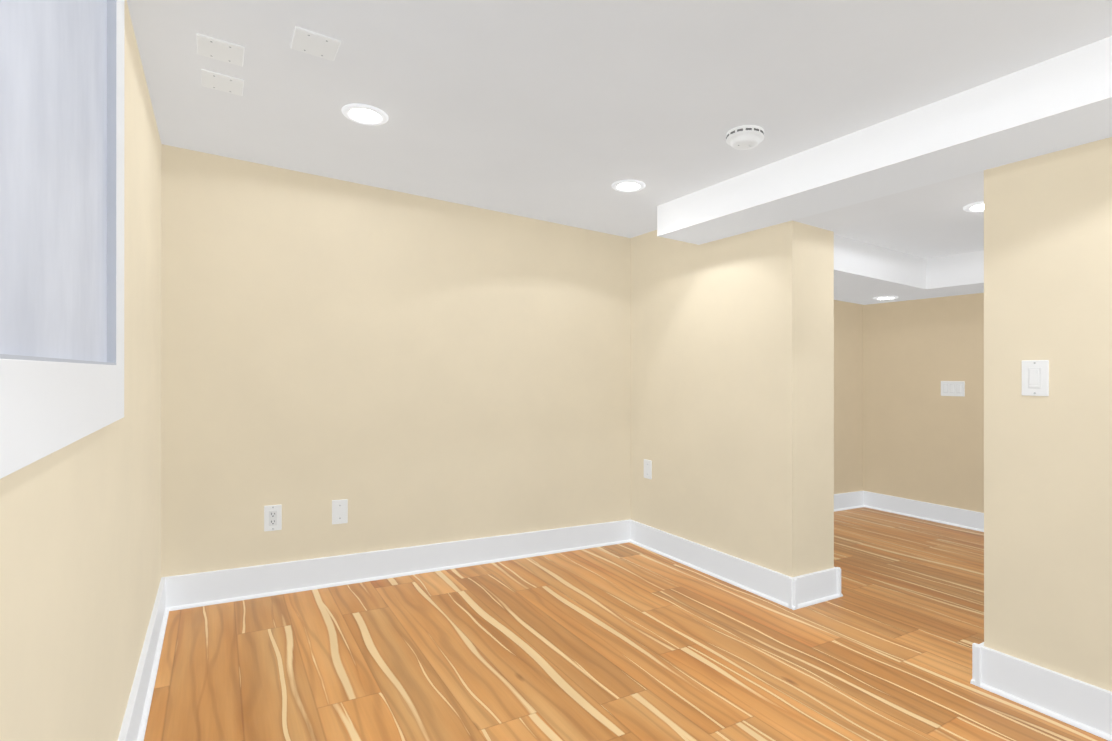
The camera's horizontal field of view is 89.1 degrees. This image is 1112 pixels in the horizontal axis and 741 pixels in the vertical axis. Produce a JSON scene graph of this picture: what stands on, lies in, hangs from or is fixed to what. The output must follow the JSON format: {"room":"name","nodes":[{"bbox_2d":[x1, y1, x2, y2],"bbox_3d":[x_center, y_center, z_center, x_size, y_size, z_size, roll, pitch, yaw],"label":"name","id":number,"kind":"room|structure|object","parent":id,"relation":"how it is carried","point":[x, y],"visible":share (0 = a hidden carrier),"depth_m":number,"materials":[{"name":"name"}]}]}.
{"room":"empty basement room","nodes":[
{"label":"empty basement room","id":0,"kind":"room"},
{"bbox_2d":[0,0,161,740],"bbox_3d":[-0.716,-0.029,0.619,0.200,2.726,4.267,0,0,-31],"label":"wall","id":1,"kind":"structure","parent":0,"point":[80,549],"depth_m":1.11,"materials":[{"name":"beige paint"}]},
{"bbox_2d":[0,0,123,478],"bbox_3d":[-0.626,-0.415,0.683,0.020,1.038,1.315,0,0,-31],"label":"window","id":2,"kind":"structure","parent":1,"relation":"in","point":[61,223],"depth_m":0.79,"materials":[{"name":"white paint"}]},
{"bbox_2d":[118,576,173,740],"bbox_3d":[-0.626,0.918,0.690,0.029,0.136,3.837,0,0,-31],"label":"baseboard","id":3,"kind":"structure","parent":1,"relation":"attached to","point":[133,728],"depth_m":1.72,"materials":[{"name":"white paint"}]},
{"bbox_2d":[161,144,862,576],"bbox_3d":[0.552,0.075,3.752,5.200,2.914,0.200,0,0,-31],"label":"wall","id":4,"kind":"structure","parent":0,"point":[396,369],"depth_m":2.78,"materials":[{"name":"beige paint"}]},
{"bbox_2d":[264,505,281,530],"bbox_3d":[-1.270,0.662,2.536,0.070,0.116,0.008,0,0,-31],"label":"outlet","id":5,"kind":"object","parent":4,"relation":"attached to","point":[272,517],"visible":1,"depth_m":2.53,"materials":[{"name":"white plastic"}]},
{"bbox_2d":[332,499,347,523],"bbox_3d":[-1.026,0.670,2.683,0.070,0.116,0.007,0,0,-31],"label":"outlet","id":6,"kind":"object","parent":4,"relation":"attached to","point":[339,511],"visible":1,"depth_m":2.68,"materials":[{"name":"white plastic"}]},
{"bbox_2d":[174,519,629,609],"bbox_3d":[-0.556,0.965,2.952,2.418,0.227,0.029,0,0,-31],"label":"baseboard","id":7,"kind":"structure","parent":4,"relation":"attached to","point":[200,589],"depth_m":2.76,"materials":[{"name":"white paint"}]},
{"bbox_2d":[834,491,865,511],"bbox_3d":[1.688,1.066,4.299,2.188,0.219,0.029,0,0,-31],"label":"baseboard","id":8,"kind":"structure","parent":4,"relation":"attached to","point":[850,500],"depth_m":4.77,"materials":[{"name":"white paint"}]},
{"bbox_2d":[127,0,1111,237],"bbox_3d":[0.419,-1.013,1.301,2.448,0.342,3.867,0,0,-31],"label":"ceiling","id":9,"kind":"structure","parent":0,"point":[567,112],"depth_m":1.74,"materials":[{"name":"white paint"}]},
{"bbox_2d":[196,33,243,66],"bbox_3d":[-0.967,-0.923,1.631,0.116,0.010,0.114,0,0,-31],"label":"junction box","id":10,"kind":"object","parent":9,"relation":"attached to","point":[218,49],"visible":1,"depth_m":1.62,"materials":[{"name":"white plastic"}]},
{"bbox_2d":[201,69,243,95],"bbox_3d":[-1.070,-0.922,1.814,0.116,0.010,0.114,0,0,-31],"label":"junction box","id":11,"kind":"object","parent":9,"relation":"attached to","point":[220,82],"visible":1,"depth_m":1.81,"materials":[{"name":"white plastic"}]},
{"bbox_2d":[291,26,340,60],"bbox_3d":[-0.675,-0.914,1.586,0.116,0.010,0.114,0,0,-31],"label":"junction box","id":12,"kind":"object","parent":9,"relation":"attached to","point":[315,44],"visible":1,"depth_m":1.58,"materials":[{"name":"white plastic"}]},
{"bbox_2d":[341,103,387,125],"bbox_3d":[-0.677,-0.905,2.006,0.158,0.013,0.158,0,0,-31],"label":"recessed light","id":13,"kind":"object","parent":9,"relation":"in","point":[364,114],"visible":1,"depth_m":2.00,"materials":[{"name":"white plastic"}]},
{"bbox_2d":[612,180,645,191],"bbox_3d":[0.339,-0.860,2.640,0.158,0.013,0.158,0,0,-31],"label":"recessed light","id":14,"kind":"object","parent":9,"relation":"in","point":[628,185],"visible":1,"depth_m":2.63,"materials":[{"name":"white plastic"}]},
{"bbox_2d":[726,125,763,149],"bbox_3d":[0.688,-0.841,2.058,0.132,0.051,0.132,0,0,-31],"label":"smoke detector","id":15,"kind":"object","parent":9,"relation":"attached to","point":[745,137],"visible":1,"depth_m":2.02,"materials":[{"name":"white plastic"}]},
{"bbox_2d":[657,36,1111,244],"bbox_3d":[1.494,-0.794,1.600,0.297,0.217,3.274,0,0,-31],"label":"soffit beam","id":16,"kind":"structure","parent":9,"relation":"attached to","point":[1059,102],"depth_m":1.88,"materials":[{"name":"white paint"}]},
{"bbox_2d":[144,507,1107,740],"bbox_3d":[1.513,1.139,1.956,5.400,0.322,4.267,0,0,-31],"label":"floor","id":17,"kind":"structure","parent":0,"point":[628,641],"depth_m":2.04,"materials":[{"name":"laminate"}]},
{"bbox_2d":[631,137,1111,691],"bbox_3d":[1.603,0.289,2.011,0.314,2.301,3.867,0,0,-31],"label":"wall","id":18,"kind":"structure","parent":0,"point":[1048,459],"depth_m":1.93,"materials":[{"name":"beige paint"}]},
{"bbox_2d":[644,459,651,478],"bbox_3d":[0.557,0.601,3.441,0.007,0.114,0.070,0,0,-31],"label":"outlet","id":19,"kind":"object","parent":18,"relation":"attached to","point":[647,469],"visible":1,"depth_m":3.43,"materials":[{"name":"white plastic"}]},
{"bbox_2d":[630,519,801,609],"bbox_3d":[0.786,1.010,3.039,0.029,0.136,1.147,0,0,-31],"label":"baseboard","id":20,"kind":"structure","parent":18,"relation":"attached to","point":[784,590],"depth_m":2.91,"materials":[{"name":"white paint"}]},
{"bbox_2d":[802,567,842,607],"bbox_3d":[1.225,1.017,2.651,0.300,0.149,0.029,0,0,-31],"label":"baseboard","id":21,"kind":"structure","parent":18,"relation":"attached to","point":[823,585],"depth_m":2.66,"materials":[{"name":"white paint"}]},
{"bbox_2d":[1022,360,1048,395],"bbox_3d":[1.534,0.024,1.811,0.010,0.114,0.070,0,0,-31],"label":"light switch","id":22,"kind":"object","parent":18,"relation":"attached to","point":[1035,377],"visible":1,"depth_m":1.81,"materials":[{"name":"white plastic"}]},
{"bbox_2d":[970,642,1111,740],"bbox_3d":[1.937,1.008,1.121,0.029,0.136,1.939,0,0,-31],"label":"baseboard","id":23,"kind":"structure","parent":18,"relation":"attached to","point":[1082,705],"depth_m":1.78,"materials":[{"name":"white paint"}]},
{"bbox_2d":[792,170,983,231],"bbox_3d":[1.406,-0.782,2.340,0.314,0.218,0.752,0,0,-31],"label":"lintel beam","id":24,"kind":"structure","parent":0,"point":[961,189],"depth_m":2.31,"materials":[{"name":"white paint"}]},
{"bbox_2d":[834,198,983,258],"bbox_3d":[2.697,-0.756,2.668,2.238,0.334,3.867,0,0,-31],"label":"ceiling","id":25,"kind":"structure","parent":0,"point":[946,231],"depth_m":2.72,"materials":[{"name":"white paint"}]},
{"bbox_2d":[834,235,983,304],"bbox_3d":[2.428,-0.574,2.164,1.258,0.240,3.280,0,0,-31],"label":"beam","id":26,"kind":"structure","parent":25,"relation":"attached to","point":[865,273],"depth_m":3.11,"materials":[{"name":"white paint"}]},
{"bbox_2d":[873,296,897,299],"bbox_3d":[2.077,-0.457,3.563,0.140,0.012,0.140,0,0,-31],"label":"recessed light","id":27,"kind":"object","parent":26,"relation":"attached to","point":[885,297],"visible":1,"depth_m":3.55,"materials":[{"name":"white plastic"}]},
{"bbox_2d":[963,201,983,211],"bbox_3d":[1.746,-0.666,2.292,0.158,0.013,0.158,0,0,-31],"label":"recessed light","id":28,"kind":"object","parent":25,"relation":"in","point":[978,206],"visible":0.48,"depth_m":2.31,"materials":[{"name":"white plastic"}]},
{"bbox_2d":[863,293,983,512],"bbox_3d":[3.743,0.169,3.295,0.200,2.726,3.867,0,0,-31],"label":"wall","id":29,"kind":"structure","parent":0,"point":[923,439],"depth_m":4.47,"materials":[{"name":"beige paint"}]},
{"bbox_2d":[866,491,983,531],"bbox_3d":[3.637,1.106,3.248,0.029,0.136,3.837,0,0,-31],"label":"baseboard","id":30,"kind":"structure","parent":29,"relation":"attached to","point":[968,519],"depth_m":4.44,"materials":[{"name":"white paint"}]},
{"bbox_2d":[941,381,964,396],"bbox_3d":[3.016,0.138,4.301,0.010,0.114,0.162,0,0,-31],"label":"light switch","id":31,"kind":"object","parent":29,"relation":"attached to","point":[952,388],"visible":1,"depth_m":4.29,"materials":[{"name":"white plastic"}]}
]}

